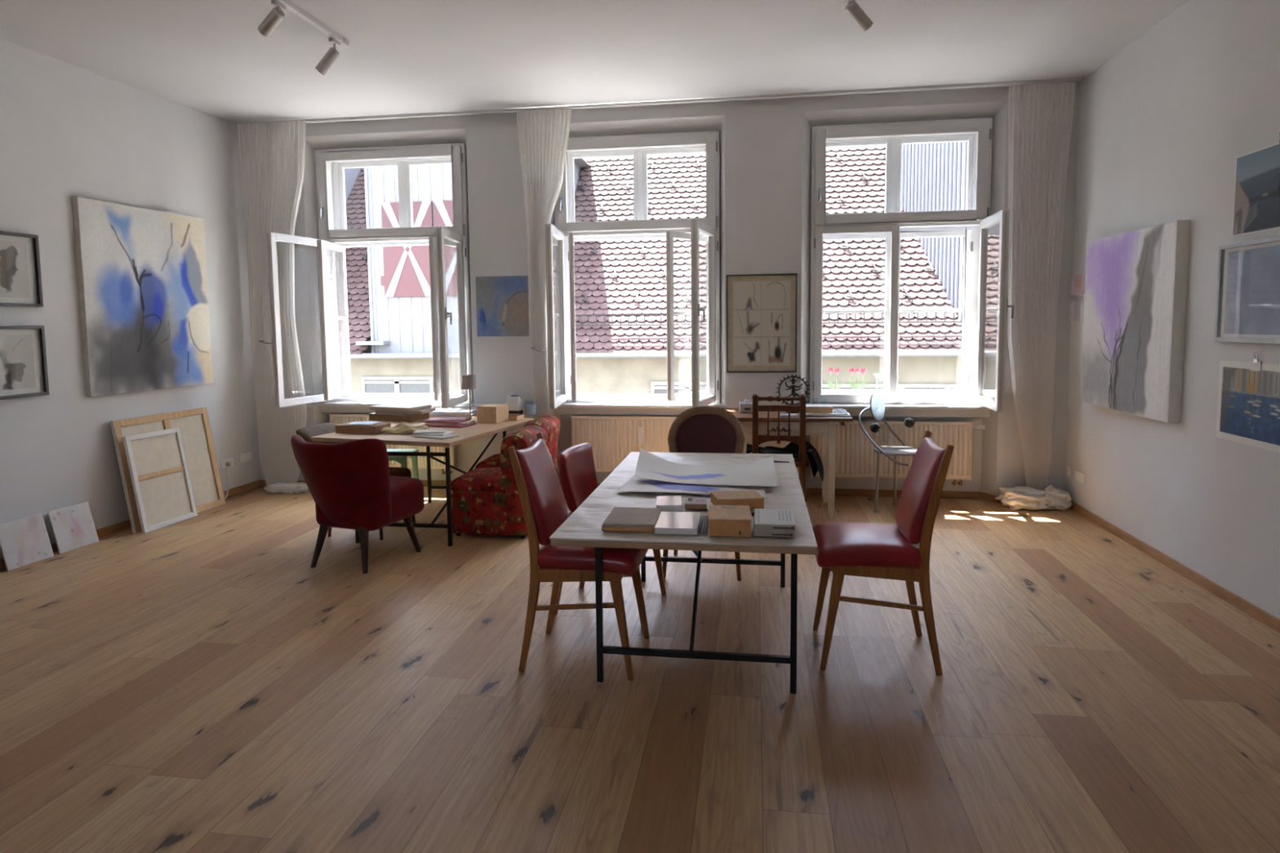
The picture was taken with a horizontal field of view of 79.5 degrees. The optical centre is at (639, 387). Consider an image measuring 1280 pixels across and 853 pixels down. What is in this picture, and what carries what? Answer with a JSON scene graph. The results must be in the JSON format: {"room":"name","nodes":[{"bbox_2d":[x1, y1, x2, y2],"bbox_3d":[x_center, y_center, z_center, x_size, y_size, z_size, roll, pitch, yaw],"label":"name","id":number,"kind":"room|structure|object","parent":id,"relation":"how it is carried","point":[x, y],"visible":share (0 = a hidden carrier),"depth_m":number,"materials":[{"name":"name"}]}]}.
{"room":"art studio","nodes":[
{"label":"art studio","id":0,"kind":"room"},
{"bbox_2d":[0,38,261,559],"bbox_3d":[-4.546,-0.384,3.223,0.412,3.340,9.065,0,5,10],"label":"wall","id":1,"kind":"structure","parent":0,"point":[68,131],"depth_m":5.50,"materials":[{"name":"paint"}]},
{"bbox_2d":[0,231,43,306],"bbox_3d":[-4.036,-0.742,4.790,0.045,0.473,0.620,0,5,10],"label":"framed drawing","id":2,"kind":"object","parent":1,"relation":"attached to","point":[20,277],"visible":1,"depth_m":4.97,"materials":[{"name":"white paper"}]},
{"bbox_2d":[0,325,48,399],"bbox_3d":[-4.029,-0.154,4.844,0.045,0.463,0.600,0,5,10],"label":"framed drawing","id":3,"kind":"object","parent":1,"relation":"attached to","point":[24,373],"visible":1,"depth_m":4.99,"materials":[{"name":"white paper"}]},
{"bbox_2d":[0,480,261,568],"bbox_3d":[-4.347,1.261,3.207,0.016,0.060,8.404,0,5,10],"label":"baseboard","id":4,"kind":"structure","parent":1,"relation":"attached to","point":[101,532],"depth_m":5.76,"materials":[{"name":"brown wood"}]},
{"bbox_2d":[71,196,213,396],"bbox_3d":[-3.816,-0.680,6.000,0.046,1.400,1.200,0,5,10],"label":"abstract painting","id":5,"kind":"object","parent":1,"relation":"attached to","point":[142,273],"visible":1,"depth_m":5.88,"materials":[{"name":"fabric"}]},
{"bbox_2d":[220,457,233,469],"bbox_3d":[-3.683,0.676,6.868,0.010,0.080,0.160,0,5,10],"label":"wall socket","id":6,"kind":"object","parent":1,"relation":"attached to","point":[223,462],"visible":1,"depth_m":6.84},
{"bbox_2d":[239,451,252,462],"bbox_3d":[-3.639,0.646,7.107,0.010,0.080,0.160,0,5,10],"label":"wall socket","id":7,"kind":"object","parent":1,"relation":"attached to","point":[244,457],"visible":1,"depth_m":7.09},
{"bbox_2d":[259,140,342,480],"bbox_3d":[-3.265,-0.747,7.388,0.650,3.340,0.500,0,5,9],"label":"wall","id":8,"kind":"structure","parent":0,"point":[307,310],"depth_m":7.14,"materials":[{"name":"paint"}]},
{"bbox_2d":[465,111,560,471],"bbox_3d":[-1.119,-0.743,7.065,0.810,3.340,0.500,0,5,9],"label":"wall","id":9,"kind":"structure","parent":0,"point":[502,366],"depth_m":6.79,"materials":[{"name":"paint"}]},
{"bbox_2d":[475,275,529,337],"bbox_3d":[-1.215,-0.716,6.817,0.485,0.535,0.021,0,5,9],"label":"picture","id":10,"kind":"object","parent":9,"relation":"attached to","point":[502,302],"visible":1,"depth_m":6.81,"materials":[{"name":"fabric"}]},
{"bbox_2d":[0,0,1188,124],"bbox_3d":[-0.914,-2.119,2.552,8.337,0.150,9.300,0,5,9],"label":"ceiling","id":11,"kind":"structure","parent":0,"point":[211,57],"depth_m":5.11,"materials":[{"name":"paint"}]},
{"bbox_2d":[237,120,308,493],"bbox_3d":[-3.267,-0.697,6.937,0.663,3.325,0.249,0,5,10],"label":"sheer curtain","id":12,"kind":"object","parent":11,"relation":"hanging from","point":[273,154],"visible":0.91,"depth_m":6.96,"materials":[{"name":"fabric"}]},
{"bbox_2d":[277,0,348,46],"bbox_3d":[-2.150,-2.074,3.297,0.044,0.036,3.392,0,5,9],"label":"track","id":13,"kind":"object","parent":11,"relation":"attached to","point":[289,5],"visible":1,"depth_m":4.59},
{"bbox_2d":[257,0,285,36],"bbox_3d":[-2.074,-2.067,4.324,0.184,0.163,0.093,2,5,25],"label":"spotlight","id":14,"kind":"object","parent":13,"relation":"attached to","point":[276,15],"visible":1,"depth_m":4.30,"materials":[{"name":"silver metal"}]},
{"bbox_2d":[315,37,340,75],"bbox_3d":[-1.974,-2.083,4.860,0.153,0.223,0.092,-2,5,-13],"label":"spotlight","id":15,"kind":"object","parent":13,"relation":"attached to","point":[332,54],"visible":1,"depth_m":4.84,"materials":[{"name":"silver metal"}]},
{"bbox_3d":[0.947,-2.064,2.779,0.044,0.036,3.292,0,5,9],"label":"track","id":16,"kind":"object","parent":11,"relation":"attached to","visible":0},
{"bbox_2d":[844,0,872,31],"bbox_3d":[1.227,-2.101,4.345,0.185,0.170,0.087,-3,5,-28],"label":"spotlight","id":17,"kind":"object","parent":16,"relation":"hanging from","point":[852,8],"visible":1,"depth_m":4.32,"materials":[{"name":"silver metal"}]},
{"bbox_2d":[0,486,1279,852],"bbox_3d":[-0.819,1.340,2.884,8.037,0.120,9.400,0,5,9],"label":"floor","id":18,"kind":"structure","parent":0,"point":[192,685],"depth_m":3.06,"materials":[{"name":"brown wood"}]},
{"bbox_2d":[0,513,53,571],"bbox_3d":[-3.963,0.994,4.964,0.081,0.288,0.310,0,5,10],"label":"board","id":19,"kind":"object","parent":18,"relation":"on","point":[25,541],"visible":1,"depth_m":4.96,"materials":[{"name":"white paper"}]},
{"bbox_2d":[47,502,98,554],"bbox_3d":[-3.901,0.965,5.307,0.081,0.288,0.300,0,5,10],"label":"board","id":20,"kind":"object","parent":18,"relation":"on","point":[73,526],"visible":1,"depth_m":5.29,"materials":[{"name":"fabric"}]},
{"bbox_2d":[122,426,198,533],"bbox_3d":[-3.671,0.698,5.915,0.140,0.719,0.526,0,5,10],"label":"canvas","id":21,"kind":"object","parent":18,"relation":"on","point":[157,460],"visible":1,"depth_m":5.90,"materials":[{"name":"white fabric"}]},
{"bbox_2d":[110,406,226,533],"bbox_3d":[-3.712,0.622,6.113,0.159,0.839,0.936,0,5,10],"label":"canvas","id":22,"kind":"object","parent":18,"relation":"on","point":[194,424],"visible":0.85,"depth_m":6.32,"materials":[{"name":"brown wood"}]},
{"bbox_2d":[224,462,231,498],"bbox_3d":[-3.672,0.845,6.588,0.071,0.310,0.613,0,5,3],"label":"lead","id":23,"kind":"object","parent":18,"relation":"on","point":[227,464],"visible":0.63,"depth_m":6.83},
{"bbox_2d":[295,422,415,540],"bbox_3d":[-2.109,0.669,5.701,0.706,0.775,0.469,1,5,14],"label":"armchair","id":24,"kind":"object","parent":18,"relation":"on","point":[306,433],"visible":0.21,"depth_m":5.67,"materials":[{"name":"fabric"}]},
{"bbox_2d":[290,434,424,573],"bbox_3d":[-1.835,0.703,4.950,0.687,0.827,0.687,1,5,21],"label":"armchair","id":25,"kind":"object","parent":18,"relation":"on","point":[350,484],"visible":1,"depth_m":4.71,"materials":[{"name":"red fabric"}]},
{"bbox_2d":[386,448,418,479],"bbox_3d":[-2.072,0.765,6.495,0.340,0.450,0.300,0,5,5],"label":"stool","id":26,"kind":"object","parent":18,"relation":"on","point":[402,460],"visible":0.27,"depth_m":6.55,"materials":[{"name":"paint"}]},
{"bbox_2d":[311,416,535,546],"bbox_3d":[-1.632,0.670,5.990,1.130,0.715,1.476,1,5,17],"label":"desk","id":27,"kind":"object","parent":18,"relation":"on","point":[479,430],"visible":0.52,"depth_m":5.47,"materials":[{"name":"wood"}]},
{"bbox_2d":[335,422,391,434],"bbox_3d":[-2.070,0.304,5.761,0.340,0.060,0.200,1,5,15],"label":"box","id":28,"kind":"object","parent":27,"relation":"on","point":[375,428],"visible":0.87,"depth_m":5.67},
{"bbox_2d":[346,421,379,424],"bbox_3d":[-2.061,0.261,5.751,0.200,0.014,0.150,0,5,9],"label":"loose sheet","id":29,"kind":"object","parent":28,"relation":"on","point":[357,422],"visible":1,"depth_m":5.71,"materials":[{"name":"white paper"}]},
{"bbox_2d":[368,412,429,422],"bbox_3d":[-2.032,0.241,6.512,0.402,0.058,0.282,1,5,19],"label":"book","id":30,"kind":"object","parent":27,"relation":"on","point":[372,416],"visible":0.6,"depth_m":6.39,"materials":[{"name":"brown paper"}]},
{"bbox_2d":[374,407,435,414],"bbox_3d":[-1.978,0.196,6.504,0.422,0.030,0.262,0,5,11],"label":"portfolio","id":31,"kind":"object","parent":30,"relation":"on","point":[433,409],"visible":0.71,"depth_m":6.39,"materials":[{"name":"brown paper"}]},
{"bbox_2d":[369,403,431,411],"bbox_3d":[-2.011,0.168,6.477,0.422,0.030,0.272,1,5,23],"label":"portfolio","id":32,"kind":"object","parent":31,"relation":"on","point":[390,406],"visible":1,"depth_m":6.40,"materials":[{"name":"grey paper"}]},
{"bbox_2d":[381,422,429,434],"bbox_3d":[-1.731,0.299,5.688,0.300,0.075,0.170,0,5,9],"label":"cloth","id":33,"kind":"object","parent":27,"relation":"on","point":[403,427],"visible":0.96,"depth_m":5.64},
{"bbox_2d":[413,434,459,439],"bbox_3d":[-1.444,0.346,5.477,0.270,0.009,0.170,2,5,29],"label":"magazine","id":34,"kind":"object","parent":27,"relation":"on","point":[448,436],"visible":0.73,"depth_m":5.43,"materials":[{"name":"grey paper"}]},
{"bbox_2d":[411,431,453,435],"bbox_3d":[-1.494,0.331,5.557,0.250,0.009,0.170,0,5,13],"label":"magazine","id":35,"kind":"object","parent":34,"relation":"on","point":[446,433],"visible":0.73,"depth_m":5.49,"materials":[{"name":"white paper"}]},
{"bbox_2d":[412,429,448,434],"bbox_3d":[-1.517,0.320,5.578,0.220,0.009,0.160,-1,5,-3],"label":"magazine","id":36,"kind":"object","parent":35,"relation":"on","point":[418,431],"visible":1,"depth_m":5.55,"materials":[{"name":"grey paper"}]},
{"bbox_2d":[421,422,475,428],"bbox_3d":[-1.508,0.295,6.071,0.360,0.014,0.220,1,5,19],"label":"booklet","id":37,"kind":"object","parent":27,"relation":"on","point":[460,426],"visible":0.62,"depth_m":5.98,"materials":[{"name":"paper"}]},
{"bbox_2d":[425,419,475,424],"bbox_3d":[-1.507,0.277,6.117,0.340,0.012,0.210,0,5,3],"label":"booklet","id":38,"kind":"object","parent":37,"relation":"on","point":[468,422],"visible":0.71,"depth_m":6.02,"materials":[{"name":"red paper"}]},
{"bbox_2d":[423,418,470,423],"bbox_3d":[-1.533,0.265,6.118,0.300,0.012,0.200,1,5,15],"label":"booklet","id":39,"kind":"object","parent":38,"relation":"on","point":[466,420],"visible":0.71,"depth_m":6.03,"materials":[{"name":"paper"}]},
{"bbox_2d":[426,417,467,421],"bbox_3d":[-1.532,0.253,6.141,0.290,0.008,0.190,-1,5,-3],"label":"booklet","id":40,"kind":"object","parent":39,"relation":"on","point":[433,419],"visible":1,"depth_m":6.10,"materials":[{"name":"pink paper"}]},
{"bbox_2d":[429,412,476,417],"bbox_3d":[-1.651,0.235,6.757,0.422,0.022,0.282,0,5,5],"label":"paper stack","id":41,"kind":"object","parent":27,"relation":"on","point":[473,414],"visible":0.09,"depth_m":6.62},
{"bbox_2d":[429,408,476,415],"bbox_3d":[-1.651,0.212,6.756,0.422,0.022,0.282,1,5,17],"label":"paper stack","id":42,"kind":"object","parent":41,"relation":"on","point":[438,411],"visible":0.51,"depth_m":6.65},
{"bbox_2d":[461,374,477,422],"bbox_3d":[-1.378,0.093,6.237,0.132,0.385,0.132,0,5,9],"label":"table lamp","id":43,"kind":"object","parent":27,"relation":"on","point":[468,382],"visible":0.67,"depth_m":6.18,"materials":[{"name":"fabric"}]},
{"bbox_2d":[476,404,508,423],"bbox_3d":[-1.201,0.213,6.283,0.180,0.135,0.190,1,5,21],"label":"carton","id":44,"kind":"object","parent":27,"relation":"on","point":[487,413],"visible":1,"depth_m":6.21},
{"bbox_2d":[506,392,524,413],"bbox_3d":[-1.083,0.148,6.711,0.120,0.190,0.130,1,5,19],"label":"desk phone","id":45,"kind":"object","parent":27,"relation":"on","point":[516,405],"visible":0.81,"depth_m":6.66,"materials":[{"name":"white plastic"}]},
{"bbox_2d":[508,413,524,420],"bbox_3d":[-1.052,0.248,6.402,0.132,0.042,0.132,1,5,18],"label":"wooden tray","id":46,"kind":"object","parent":27,"relation":"on","point":[511,416],"visible":0.73,"depth_m":6.35,"materials":[{"name":"brown wood"}]},
{"bbox_2d":[524,400,537,416],"bbox_3d":[-0.949,0.179,6.690,0.106,0.130,0.106,0,5,9],"label":"glass jar","id":47,"kind":"object","parent":27,"relation":"on","point":[531,410],"visible":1,"depth_m":6.66,"materials":[{"name":"blue glass"}]},
{"bbox_2d":[450,425,547,538],"bbox_3d":[-1.012,0.672,5.636,0.619,0.755,0.539,0,5,10],"label":"slipper chair","id":48,"kind":"object","parent":18,"relation":"on","point":[486,500],"visible":0.68,"depth_m":5.40,"materials":[{"name":"fabric"}]},
{"bbox_2d":[475,414,560,469],"bbox_3d":[-0.976,0.618,6.277,0.619,0.755,0.539,0,5,8],"label":"slipper chair","id":49,"kind":"object","parent":18,"relation":"on","point":[550,424],"visible":0.2,"depth_m":6.14,"materials":[{"name":"fabric"}]},
{"bbox_2d":[507,432,649,680],"bbox_3d":[-0.252,0.728,3.477,0.549,0.991,0.475,0,5,10],"label":"dining chair","id":50,"kind":"object","parent":18,"relation":"on","point":[544,509],"visible":0.8,"depth_m":3.29,"materials":[{"name":"leather"}]},
{"bbox_2d":[554,442,666,624],"bbox_3d":[-0.154,0.748,4.097,0.522,0.846,0.475,1,5,16],"label":"dining chair","id":51,"kind":"object","parent":18,"relation":"on","point":[578,481],"visible":0.39,"depth_m":4.12,"materials":[{"name":"leather"}]},
{"bbox_2d":[549,452,817,693],"bbox_3d":[0.293,0.833,3.794,0.983,0.714,1.931,0,5,9],"label":"work table","id":52,"kind":"object","parent":18,"relation":"on","point":[583,528],"visible":0.48,"depth_m":3.21,"materials":[{"name":"wood"}]},
{"bbox_2d":[600,506,662,532],"bbox_3d":[-0.029,0.525,3.062,0.206,0.030,0.268,0,5,8],"label":"pad","id":53,"kind":"object","parent":52,"relation":"on","point":[620,519],"visible":0.97,"depth_m":3.00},
{"bbox_2d":[656,496,681,511],"bbox_3d":[0.125,0.502,3.314,0.109,0.030,0.174,0,5,2],"label":"box","id":54,"kind":"object","parent":52,"relation":"on","point":[668,504],"visible":0.97,"depth_m":3.26,"materials":[{"name":"plastic"}]},
{"bbox_2d":[653,511,701,534],"bbox_3d":[0.150,0.530,3.012,0.163,0.024,0.253,0,5,7],"label":"picture book","id":55,"kind":"object","parent":52,"relation":"on","point":[668,522],"visible":1,"depth_m":2.96,"materials":[{"name":"white paper"}]},
{"bbox_2d":[616,475,766,496],"bbox_3d":[0.257,0.473,3.728,0.696,0.008,0.402,0,5,9],"label":"drawing sheet","id":56,"kind":"object","parent":52,"relation":"on","point":[635,483],"visible":0.62,"depth_m":3.67,"materials":[{"name":"paper"}]},
{"bbox_2d":[684,497,706,509],"bbox_3d":[0.242,0.501,3.327,0.094,0.027,0.121,0,5,5],"label":"notebook","id":57,"kind":"object","parent":52,"relation":"on","point":[691,503],"visible":1,"depth_m":3.27,"materials":[{"name":"grey paper"}]},
{"bbox_2d":[697,515,703,533],"bbox_3d":[0.238,0.535,3.010,0.010,0.009,0.236,0,5,8],"label":"pencil","id":58,"kind":"object","parent":52,"relation":"on","point":[702,517],"visible":1,"depth_m":2.99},
{"bbox_2d":[701,515,706,533],"bbox_3d":[0.249,0.535,3.009,0.010,0.009,0.236,0,5,8],"label":"pencil","id":59,"kind":"object","parent":52,"relation":"on","point":[704,517],"visible":1,"depth_m":2.99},
{"bbox_2d":[703,515,708,533],"bbox_3d":[0.260,0.535,3.009,0.010,0.009,0.236,0,5,8],"label":"pencil","id":60,"kind":"object","parent":52,"relation":"on","point":[707,517],"visible":0.97,"depth_m":2.99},
{"bbox_2d":[634,448,778,486],"bbox_3d":[0.329,0.401,3.923,0.766,0.094,0.509,0,5,9],"label":"drawing sheet","id":61,"kind":"object","parent":52,"relation":"on","point":[762,473],"visible":1,"depth_m":3.92,"materials":[{"name":"paper"}]},
{"bbox_2d":[708,505,751,537],"bbox_3d":[0.344,0.510,2.956,0.158,0.068,0.221,0,5,6],"label":"cardboard box","id":62,"kind":"object","parent":52,"relation":"on","point":[723,520],"visible":1,"depth_m":2.85,"materials":[{"name":"cardboard"}]},
{"bbox_2d":[710,489,764,509],"bbox_3d":[0.419,0.488,3.336,0.201,0.048,0.162,-1,5,-6],"label":"cardboard box","id":63,"kind":"object","parent":52,"relation":"on","point":[752,498],"visible":0.91,"depth_m":3.27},
{"bbox_2d":[753,516,794,537],"bbox_3d":[0.511,0.531,2.952,0.150,0.024,0.234,0,5,9],"label":"book","id":64,"kind":"object","parent":52,"relation":"on","point":[765,533],"visible":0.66,"depth_m":2.84,"materials":[{"name":"grey paper"}]},
{"bbox_2d":[754,508,795,530],"bbox_3d":[0.514,0.506,2.951,0.150,0.024,0.234,0,5,9],"label":"case","id":65,"kind":"object","parent":64,"relation":"on","point":[764,518],"visible":1,"depth_m":2.90,"materials":[{"name":"white paper"}]},
{"bbox_2d":[662,405,745,581],"bbox_3d":[0.394,0.626,4.745,0.493,0.966,0.587,0,5,9],"label":"chair","id":66,"kind":"object","parent":18,"relation":"on","point":[704,428],"visible":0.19,"depth_m":4.95,"materials":[{"name":"brown fabric"}]},
{"bbox_2d":[748,393,808,506],"bbox_3d":[1.028,0.521,5.783,0.452,0.988,0.452,0,5,7],"label":"chair","id":67,"kind":"object","parent":18,"relation":"on","point":[802,462],"visible":0.62,"depth_m":5.55,"materials":[{"name":"brown wood"}]},
{"bbox_2d":[746,440,823,481],"bbox_3d":[1.082,0.549,5.767,0.565,0.298,0.360,0,5,9],"label":"garment","id":68,"kind":"object","parent":67,"relation":"on","point":[815,460],"visible":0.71,"depth_m":5.70,"materials":[{"name":"fabric"}]},
{"bbox_2d":[723,408,853,518],"bbox_3d":[1.116,0.592,6.192,1.075,0.778,0.660,0,5,9],"label":"kitchen table","id":69,"kind":"object","parent":18,"relation":"on","point":[825,426],"visible":0.49,"depth_m":5.87,"materials":[{"name":"white paint"}]},
{"bbox_2d":[739,399,752,413],"bbox_3d":[0.871,0.148,6.221,0.132,0.105,0.123,0,5,5],"label":"tissue box","id":70,"kind":"object","parent":69,"relation":"on","point":[746,406],"visible":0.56,"depth_m":6.17,"materials":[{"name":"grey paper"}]},
{"bbox_2d":[779,413,797,416],"bbox_3d":[1.142,0.215,5.943,0.132,0.012,0.102,0,5,4],"label":"plate","id":71,"kind":"object","parent":69,"relation":"on","point":[780,415],"visible":0.72,"depth_m":5.90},
{"bbox_2d":[775,373,810,413],"bbox_3d":[1.226,0.045,6.159,0.254,0.314,0.120,3,6,33],"label":"statue","id":72,"kind":"object","parent":69,"relation":"on","point":[793,393],"visible":0.75,"depth_m":6.15,"materials":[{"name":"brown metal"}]},
{"bbox_2d":[805,412,850,417],"bbox_3d":[1.441,0.209,5.978,0.360,0.010,0.220,0,5,12],"label":"magazine","id":73,"kind":"object","parent":69,"relation":"on","point":[848,415],"visible":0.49,"depth_m":5.86,"materials":[{"name":"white paper"}]},
{"bbox_2d":[805,412,848,415],"bbox_3d":[1.441,0.199,5.977,0.300,0.010,0.200,0,5,4],"label":"magazine","id":74,"kind":"object","parent":73,"relation":"on","point":[833,413],"visible":0.56,"depth_m":5.88,"materials":[{"name":"white paper"}]},
{"bbox_2d":[805,404,832,413],"bbox_3d":[1.384,0.166,6.003,0.212,0.050,0.162,0,5,7],"label":"book","id":75,"kind":"object","parent":74,"relation":"on","point":[810,408],"visible":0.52,"depth_m":5.93,"materials":[{"name":"white paper"}]},
{"bbox_2d":[832,408,847,413],"bbox_3d":[1.547,0.181,5.980,0.110,0.034,0.120,0,5,9],"label":"loose paper","id":76,"kind":"object","parent":74,"relation":"on","point":[839,410],"visible":0.96,"depth_m":5.95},
{"bbox_2d":[812,431,954,675],"bbox_3d":[1.064,0.714,3.475,0.549,0.991,0.475,0,5,9],"label":"dining chair","id":77,"kind":"object","parent":18,"relation":"on","point":[864,549],"visible":0.98,"depth_m":3.28,"materials":[{"name":"leather"}]},
{"bbox_2d":[857,391,917,512],"bbox_3d":[2.035,0.504,6.138,0.452,0.943,0.532,4,6,42],"label":"chair","id":78,"kind":"object","parent":18,"relation":"on","point":[877,403],"visible":0.93,"depth_m":6.14,"materials":[{"name":"silver metal"}]},
{"bbox_2d":[305,85,1007,150],"bbox_3d":[-0.048,-2.293,6.771,6.030,0.225,0.500,0,5,9],"label":"wall","id":79,"kind":"structure","parent":0,"point":[975,102],"depth_m":6.49,"materials":[{"name":"paint"}]},
{"bbox_2d":[329,412,982,491],"bbox_3d":[-0.012,0.519,7.077,5.880,0.800,0.360,0,5,9],"label":"wall","id":80,"kind":"structure","parent":0,"point":[975,485],"depth_m":6.64,"materials":[{"name":"paint"}]},
{"bbox_2d":[266,142,474,413],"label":"window","id":81,"kind":"structure","parent":80,"relation":"in","point":[457,236],"depth_m":6.96,"materials":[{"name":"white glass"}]},
{"bbox_2d":[467,402,506,408],"bbox_3d":[-1.316,0.182,6.963,0.442,0.085,0.182,1,5,15],"label":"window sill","id":82,"kind":"structure","parent":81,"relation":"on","point":[476,405],"depth_m":6.90,"materials":[{"name":"white plastic"}]},
{"bbox_2d":[328,413,457,474],"bbox_3d":[-2.249,0.524,7.153,1.306,0.567,0.136,0,5,9],"label":"radiator","id":83,"kind":"object","parent":80,"relation":"attached to","point":[335,418],"visible":0.2,"depth_m":7.10,"materials":[{"name":"beige metal"}]},
{"bbox_2d":[570,414,678,471],"bbox_3d":[0.060,0.528,6.805,1.356,0.567,0.136,0,5,9],"label":"radiator","id":84,"kind":"object","parent":80,"relation":"attached to","point":[612,438],"visible":0.46,"depth_m":6.79,"materials":[{"name":"beige metal"}]},
{"bbox_2d":[544,130,726,415],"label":"window","id":85,"kind":"structure","parent":80,"relation":"in","point":[566,231],"depth_m":6.63,"materials":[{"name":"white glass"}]},
{"bbox_2d":[809,419,985,485],"bbox_3d":[2.151,0.549,6.491,1.406,0.552,0.136,0,5,9],"label":"radiator","id":86,"kind":"object","parent":80,"relation":"attached to","point":[855,456],"visible":0.71,"depth_m":6.45,"materials":[{"name":"beige metal"}]},
{"bbox_2d":[806,117,1013,417],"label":"window","id":87,"kind":"structure","parent":80,"relation":"in","point":[974,223],"depth_m":6.41,"materials":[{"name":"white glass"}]},
{"bbox_2d":[826,367,844,389],"bbox_3d":[1.772,-0.032,6.991,0.124,0.296,0.102,-3,5,-23],"label":"tulips","id":88,"kind":"object","parent":87,"relation":"on","point":[830,371],"visible":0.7,"depth_m":6.98,"materials":[{"name":"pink plant"}]},
{"bbox_2d":[848,368,870,389],"bbox_3d":[1.984,-0.029,6.952,0.194,0.294,0.094,0,5,9],"label":"tulips","id":89,"kind":"object","parent":87,"relation":"on","point":[856,371],"visible":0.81,"depth_m":6.94,"materials":[{"name":"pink plant"}]},
{"bbox_2d":[720,97,811,488],"bbox_3d":[1.088,-0.739,6.732,0.765,3.340,0.500,0,5,9],"label":"wall","id":90,"kind":"structure","parent":0,"point":[766,144],"depth_m":6.43,"materials":[{"name":"paint"}]},
{"bbox_2d":[261,480,1001,502],"bbox_3d":[-0.068,0.909,6.856,7.137,0.060,0.156,0,5,9],"label":"baseboard","id":91,"kind":"structure","parent":90,"relation":"attached to","point":[812,491],"depth_m":6.61,"materials":[{"name":"brown wood"}]},
{"bbox_2d":[726,273,797,373],"bbox_3d":[1.024,-0.538,6.494,0.585,0.828,0.022,0,5,9],"label":"framed drawing","id":92,"kind":"object","parent":90,"relation":"attached to","point":[762,308],"visible":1,"depth_m":6.49,"materials":[{"name":"beige paper"}]},
{"bbox_2d":[975,82,1079,495],"bbox_3d":[3.171,-0.735,6.418,0.607,3.340,0.500,0,5,9],"label":"wall","id":93,"kind":"structure","parent":0,"point":[1002,465],"depth_m":6.23,"materials":[{"name":"paint"}]},
{"bbox_2d":[1064,0,1279,619],"bbox_3d":[2.976,-0.371,2.089,0.300,3.340,9.050,0,5,9],"label":"wall","id":94,"kind":"structure","parent":0,"point":[1163,123],"depth_m":4.48,"materials":[{"name":"paint"}]},
{"bbox_2d":[236,77,1082,125],"bbox_3d":[-0.125,-2.366,6.439,7.097,0.022,0.045,0,5,9],"label":"curtain rail","id":95,"kind":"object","parent":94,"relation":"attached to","point":[1076,79],"depth_m":6.33,"materials":[{"name":"metal"}]},
{"bbox_2d":[516,108,571,418],"bbox_3d":[-0.798,-0.719,6.673,0.484,3.290,0.053,0,5,9],"label":"sheer curtain","id":96,"kind":"object","parent":95,"relation":"hanging from","point":[543,135],"visible":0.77,"depth_m":6.60,"materials":[{"name":"fabric"}]},
{"bbox_2d":[995,81,1075,511],"bbox_3d":[3.130,-0.692,6.024,0.539,3.320,0.336,0,5,5],"label":"sheer curtain","id":97,"kind":"object","parent":95,"relation":"hanging from","point":[1040,116],"visible":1,"depth_m":6.06,"materials":[{"name":"fabric"}]},
{"bbox_2d":[1066,466,1072,477],"bbox_3d":[3.429,0.675,6.144,0.010,0.080,0.080,0,5,9],"label":"wall socket","id":98,"kind":"object","parent":94,"relation":"attached to","point":[1069,471],"visible":1,"depth_m":6.13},
{"bbox_2d":[1069,301,1084,321],"bbox_3d":[3.401,-0.592,6.000,0.026,0.155,0.210,0,5,9],"label":"painting","id":99,"kind":"object","parent":94,"relation":"attached to","point":[1076,308],"visible":1,"depth_m":5.97,"materials":[{"name":"white paper"}]},
{"bbox_2d":[1070,274,1084,295],"bbox_3d":[3.399,-0.796,5.982,0.026,0.155,0.210,0,5,9],"label":"painting","id":100,"kind":"object","parent":94,"relation":"attached to","point":[1077,282],"visible":0.99,"depth_m":5.94,"materials":[{"name":"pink paper"}]},
{"bbox_2d":[1075,470,1085,484],"bbox_3d":[3.398,0.692,5.942,0.010,0.080,0.160,0,5,9],"label":"wall socket","id":101,"kind":"object","parent":94,"relation":"attached to","point":[1080,477],"visible":1,"depth_m":5.93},
{"bbox_2d":[1080,219,1190,422],"bbox_3d":[3.245,-0.431,5.118,0.071,1.185,1.245,0,5,9],"label":"abstract painting","id":102,"kind":"object","parent":94,"relation":"attached to","point":[1135,281],"visible":1,"depth_m":4.92,"materials":[{"name":"white paint"}]},
{"bbox_2d":[1069,501,1279,633],"bbox_3d":[2.819,1.274,2.126,0.016,0.060,8.400,0,5,9],"label":"baseboard","id":103,"kind":"structure","parent":94,"relation":"attached to","point":[1265,618],"depth_m":4.44,"materials":[{"name":"brown wood"}]},
{"bbox_2d":[1213,235,1279,343],"bbox_3d":[3.061,-0.472,3.773,0.035,0.513,0.740,0,5,9],"label":"framed print","id":104,"kind":"object","parent":94,"relation":"attached to","point":[1247,308],"visible":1,"depth_m":3.89,"materials":[{"name":"silver metal"}]},
{"bbox_2d":[1215,351,1279,453],"bbox_3d":[3.081,0.058,3.876,0.021,0.476,0.600,0,5,9],"label":"print","id":105,"kind":"object","parent":94,"relation":"attached to","point":[1248,404],"visible":1,"depth_m":3.90,"materials":[{"name":"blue paper"}]},
{"bbox_2d":[1231,133,1279,236],"bbox_3d":[3.052,-0.990,3.669,0.021,0.459,0.740,0,5,9],"label":"print","id":106,"kind":"object","parent":94,"relation":"attached to","point":[1256,200],"visible":1,"depth_m":3.84,"materials":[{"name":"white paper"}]},
{"label":"outside","id":107,"kind":"structure","parent":0,"visible":0},
{"bbox_3d":[-1.002,4.698,11.226,32.000,0.200,6.580,0,5,9],"label":"ground","id":108,"kind":"structure","parent":107,"visible":0},
{"bbox_2d":[344,141,967,394],"bbox_3d":[-0.188,-2.379,16.541,22.000,13.000,6.675,0,5,9],"label":"neighbouring house","id":109,"kind":"structure","parent":108,"relation":"on","point":[620,300],"depth_m":14.10,"materials":[{"name":"beige paint"}]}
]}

